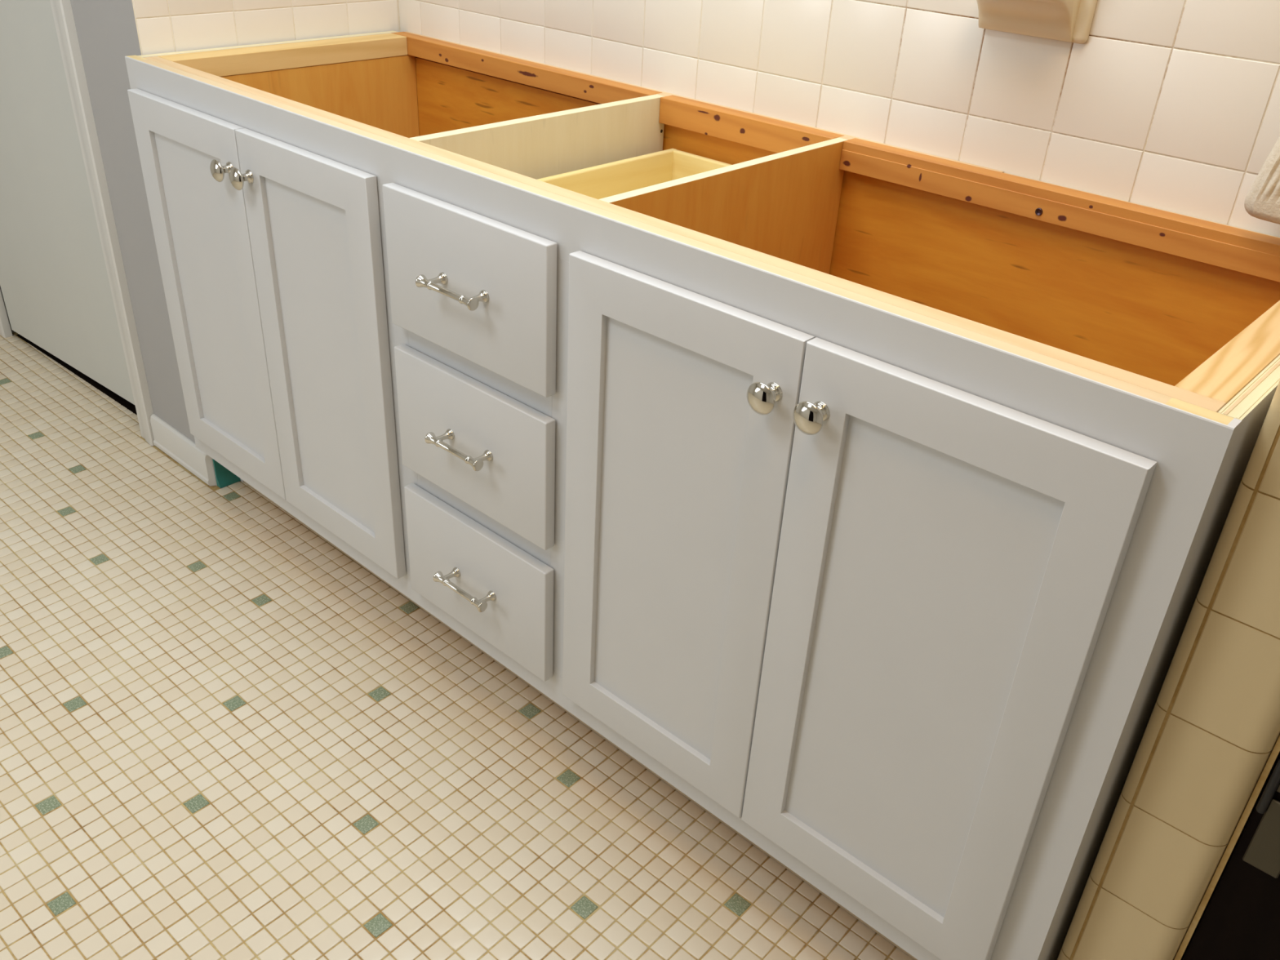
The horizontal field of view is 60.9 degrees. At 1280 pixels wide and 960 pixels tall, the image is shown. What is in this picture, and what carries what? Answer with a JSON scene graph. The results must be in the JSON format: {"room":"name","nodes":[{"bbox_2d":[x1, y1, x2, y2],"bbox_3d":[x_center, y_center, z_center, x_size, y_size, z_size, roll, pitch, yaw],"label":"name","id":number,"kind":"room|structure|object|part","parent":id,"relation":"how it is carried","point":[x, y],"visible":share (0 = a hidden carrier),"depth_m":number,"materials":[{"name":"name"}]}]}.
{"room":"bathroom","nodes":[
{"label":"bathroom","id":0,"kind":"room"},
{"bbox_2d":[0,286,15,333],"bbox_3d":[-1.767,-1.543,2.476,0.410,2.450,0.100,27,38,34],"label":"doorway","id":1,"kind":"structure","parent":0,"point":[12,331],"depth_m":2.93,"materials":[{"name":"grey paint"}]},
{"bbox_2d":[0,289,13,337],"bbox_3d":[-1.669,-1.274,2.425,0.050,2.050,0.022,27,38,34],"label":"door frame","id":2,"kind":"structure","parent":1,"relation":"attached to","point":[5,328],"depth_m":2.91,"materials":[{"name":"white paint"}]},
{"bbox_2d":[0,0,134,404],"bbox_3d":[-1.342,-1.134,2.228,0.735,1.998,0.035,25,37,32],"label":"door","id":3,"kind":"structure","parent":1,"relation":"attached to","point":[55,285],"depth_m":2.49,"materials":[{"name":"paint"}]},
{"bbox_2d":[70,0,399,488],"bbox_3d":[-0.774,-1.191,1.977,0.327,2.450,0.549,27,38,34],"label":"wall","id":4,"kind":"structure","parent":0,"point":[108,31],"depth_m":2.07,"materials":[{"name":"grey paint"}]},
{"bbox_2d":[49,0,155,445],"bbox_3d":[-1.073,-0.971,1.970,0.064,2.050,0.017,27,38,34],"label":"trim","id":5,"kind":"structure","parent":4,"relation":"attached to","point":[62,11],"depth_m":2.20,"materials":[{"name":"white paint"}]},
{"bbox_2d":[150,413,216,486],"bbox_3d":[-1.005,-0.066,2.386,0.248,0.078,0.013,27,38,34],"label":"baseboard","id":6,"kind":"structure","parent":4,"relation":"attached to","point":[175,444],"depth_m":2.37,"materials":[{"name":"white paint"}]},
{"bbox_2d":[0,332,1234,959],"bbox_3d":[-0.950,0.663,1.299,4.800,0.060,3.200,27,38,34],"label":"floor","id":7,"kind":"structure","parent":0,"point":[224,735],"depth_m":1.66,"materials":[{"name":"tile"}]},
{"bbox_2d":[16,333,137,414],"bbox_3d":[-1.273,-0.322,2.869,0.748,0.002,0.410,27,38,34],"label":"threshold","id":8,"kind":"object","parent":7,"relation":"on","point":[119,399],"visible":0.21,"depth_m":2.73,"materials":[{"name":"brown wood"}]},
{"bbox_2d":[124,31,1279,959],"bbox_3d":[-0.059,-0.099,1.749,1.828,0.876,0.634,27,38,34],"label":"vanity cabinet","id":9,"kind":"object","parent":7,"relation":"on","point":[873,500],"visible":1,"depth_m":1.34,"materials":[{"name":"paint"}]},
{"bbox_3d":[-0.761,-0.319,1.946,0.350,0.670,0.018,27,38,34],"label":"door","id":10,"kind":"part","parent":9,"relation":"part of","materials":[{"name":"paint"}]},
{"bbox_3d":[-0.760,-0.319,1.948,0.247,0.567,0.006,27,38,34],"label":"door panel","id":11,"kind":"part","parent":9,"relation":"part of","materials":[{"name":"paint"}]},
{"bbox_3d":[-0.657,-0.486,1.710,0.035,0.035,0.031,27,38,34],"label":"knob","id":12,"kind":"part","parent":9,"relation":"part of","materials":[{"name":"silver metal"}]},
{"bbox_3d":[-0.614,-0.465,1.677,0.035,0.035,0.031,27,38,34],"label":"knob","id":13,"kind":"part","parent":9,"relation":"part of","materials":[{"name":"silver metal"}]},
{"bbox_3d":[-0.702,-0.447,2.274,0.018,0.876,0.537,27,38,34],"label":"panel","id":14,"kind":"part","parent":9,"relation":"part of","materials":[{"name":"paint"}]},
{"bbox_3d":[-0.506,-0.189,1.753,0.236,0.567,0.006,27,38,34],"label":"door panel","id":15,"kind":"part","parent":9,"relation":"part of","materials":[{"name":"paint"}]},
{"bbox_3d":[-0.665,-0.478,2.238,0.052,0.710,0.510,27,38,34],"label":"liner panel","id":16,"kind":"part","parent":9,"relation":"part of","materials":[{"name":"brown wood"}]},
{"bbox_3d":[-0.507,-0.189,1.751,0.338,0.670,0.018,27,38,34],"label":"door","id":17,"kind":"part","parent":9,"relation":"part of","materials":[{"name":"paint"}]},
{"bbox_3d":[-0.241,-0.244,1.402,0.109,0.018,0.037,27,38,34],"label":"pull handle","id":18,"kind":"part","parent":9,"relation":"part of","materials":[{"name":"silver metal"}]},
{"bbox_3d":[-0.252,-0.043,1.521,0.109,0.018,0.037,27,38,34],"label":"pull handle","id":19,"kind":"part","parent":9,"relation":"part of","materials":[{"name":"silver metal"}]},
{"bbox_3d":[-0.264,0.164,1.644,0.109,0.018,0.037,27,38,34],"label":"pull handle","id":20,"kind":"part","parent":9,"relation":"part of","materials":[{"name":"silver metal"}]},
{"bbox_3d":[-0.226,-0.253,1.424,0.322,0.200,0.018,27,38,34],"label":"drawer","id":21,"kind":"part","parent":9,"relation":"part of","materials":[{"name":"paint"}]},
{"bbox_3d":[-0.238,-0.051,1.544,0.322,0.198,0.018,27,38,34],"label":"drawer","id":22,"kind":"part","parent":9,"relation":"part of","materials":[{"name":"paint"}]},
{"bbox_3d":[-0.249,0.152,1.665,0.322,0.198,0.018,27,38,34],"label":"drawer","id":23,"kind":"part","parent":9,"relation":"part of","materials":[{"name":"paint"}]},
{"bbox_3d":[-0.218,-0.159,1.497,0.302,0.042,0.019,27,38,34],"label":"drawer rail","id":24,"kind":"part","parent":9,"relation":"part of","materials":[{"name":"paint"}]},
{"bbox_3d":[-0.230,0.044,1.617,0.302,0.044,0.019,27,38,34],"label":"drawer rail","id":25,"kind":"part","parent":9,"relation":"part of","materials":[{"name":"paint"}]},
{"bbox_3d":[-0.234,-0.763,2.026,0.710,0.034,0.032,27,38,34],"label":"rail","id":26,"kind":"part","parent":9,"relation":"part of","materials":[{"name":"brown wood"}]},
{"bbox_3d":[-0.154,-0.231,1.836,0.021,0.746,0.507,27,38,34],"label":"divider panel","id":27,"kind":"part","parent":9,"relation":"part of","materials":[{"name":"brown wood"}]},
{"bbox_3d":[-0.246,0.245,1.742,1.729,0.058,0.019,27,38,34],"label":"rail","id":28,"kind":"part","parent":9,"relation":"part of","materials":[{"name":"paint"}]},
{"bbox_3d":[-0.212,-0.360,1.382,1.729,0.068,0.019,27,38,34],"label":"rail","id":29,"kind":"part","parent":9,"relation":"part of","materials":[{"name":"paint"}]},
{"bbox_3d":[0.031,0.086,1.341,0.229,0.567,0.006,27,38,34],"label":"door panel","id":30,"kind":"part","parent":9,"relation":"part of","materials":[{"name":"paint"}]},
{"bbox_3d":[0.029,0.086,1.339,0.331,0.670,0.018,27,38,34],"label":"door","id":31,"kind":"part","parent":9,"relation":"part of","materials":[{"name":"paint"}]},
{"bbox_3d":[0.111,-0.096,1.633,0.017,0.746,0.507,27,38,34],"label":"divider panel","id":32,"kind":"part","parent":9,"relation":"part of","materials":[{"name":"brown wood"}]},
{"bbox_3d":[0.168,-0.554,1.720,0.341,0.041,0.032,27,38,34],"label":"rail","id":33,"kind":"part","parent":9,"relation":"part of","materials":[{"name":"brown wood"}]},
{"bbox_3d":[0.127,-0.085,1.109,0.035,0.035,0.031,27,38,34],"label":"knob","id":34,"kind":"part","parent":9,"relation":"part of","materials":[{"name":"silver metal"}]},
{"bbox_3d":[0.170,-0.063,1.076,0.035,0.035,0.031,27,38,34],"label":"knob","id":35,"kind":"part","parent":9,"relation":"part of","materials":[{"name":"silver metal"}]},
{"bbox_3d":[0.148,-0.240,1.920,1.785,0.704,0.008,27,38,34],"label":"panel","id":36,"kind":"part","parent":9,"relation":"part of","materials":[{"name":"brown wood"}]},
{"bbox_3d":[0.278,0.213,1.152,0.234,0.567,0.006,27,38,34],"label":"door panel","id":37,"kind":"part","parent":9,"relation":"part of","materials":[{"name":"paint"}]},
{"bbox_3d":[0.276,0.213,1.150,0.337,0.670,0.018,27,38,34],"label":"door","id":38,"kind":"part","parent":9,"relation":"part of","materials":[{"name":"paint"}]},
{"bbox_3d":[0.562,-0.353,1.417,0.694,0.041,0.033,27,38,34],"label":"rail","id":39,"kind":"part","parent":9,"relation":"part of","materials":[{"name":"brown wood"}]},
{"bbox_3d":[0.625,0.232,1.257,0.018,0.876,0.537,27,38,34],"label":"panel","id":40,"kind":"part","parent":9,"relation":"part of","materials":[{"name":"paint"}]},
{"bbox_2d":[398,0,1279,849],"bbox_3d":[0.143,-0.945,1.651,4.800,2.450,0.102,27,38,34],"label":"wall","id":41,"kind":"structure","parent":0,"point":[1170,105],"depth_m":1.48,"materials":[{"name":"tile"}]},
{"bbox_2d":[976,0,1097,44],"bbox_3d":[0.481,-0.614,1.338,0.145,0.135,0.087,27,38,34],"label":"soap dish","id":42,"kind":"object","parent":41,"relation":"attached to","point":[1065,20],"visible":1,"depth_m":1.35,"materials":[{"name":"beige ceramic"}]},
{"bbox_2d":[1244,136,1279,224],"bbox_3d":[0.752,-0.408,1.134,0.148,0.303,0.040,27,38,34],"label":"towel","id":43,"kind":"object","parent":41,"relation":"hanging from","point":[1262,201],"visible":1,"depth_m":1.22,"materials":[{"name":"fabric"}]},
{"bbox_2d":[1057,380,1279,959],"bbox_3d":[0.730,-0.426,0.832,0.101,2.450,0.534,27,38,34],"label":"wall","id":44,"kind":"structure","parent":0,"point":[1212,730],"depth_m":1.00,"materials":[{"name":"tile"}]},
{"bbox_2d":[1173,735,1279,959],"bbox_3d":[0.593,-0.128,0.758,0.005,2.000,0.015,27,38,34],"label":"trim","id":45,"kind":"structure","parent":44,"relation":"attached to","point":[1274,754],"depth_m":1.04,"materials":[{"name":"tile"}]},
{"bbox_3d":[1.077,-0.126,0.360,1.156,2.450,0.050,27,38,34],"label":"door","id":46,"kind":"structure","parent":0,"visible":0},
{"bbox_2d":[1182,755,1279,959],"bbox_3d":[0.883,0.009,0.552,0.755,1.996,0.056,27,38,34],"label":"door","id":47,"kind":"structure","parent":46,"relation":"attached to","point":[1241,921],"depth_m":1.04,"materials":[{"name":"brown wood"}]}
]}

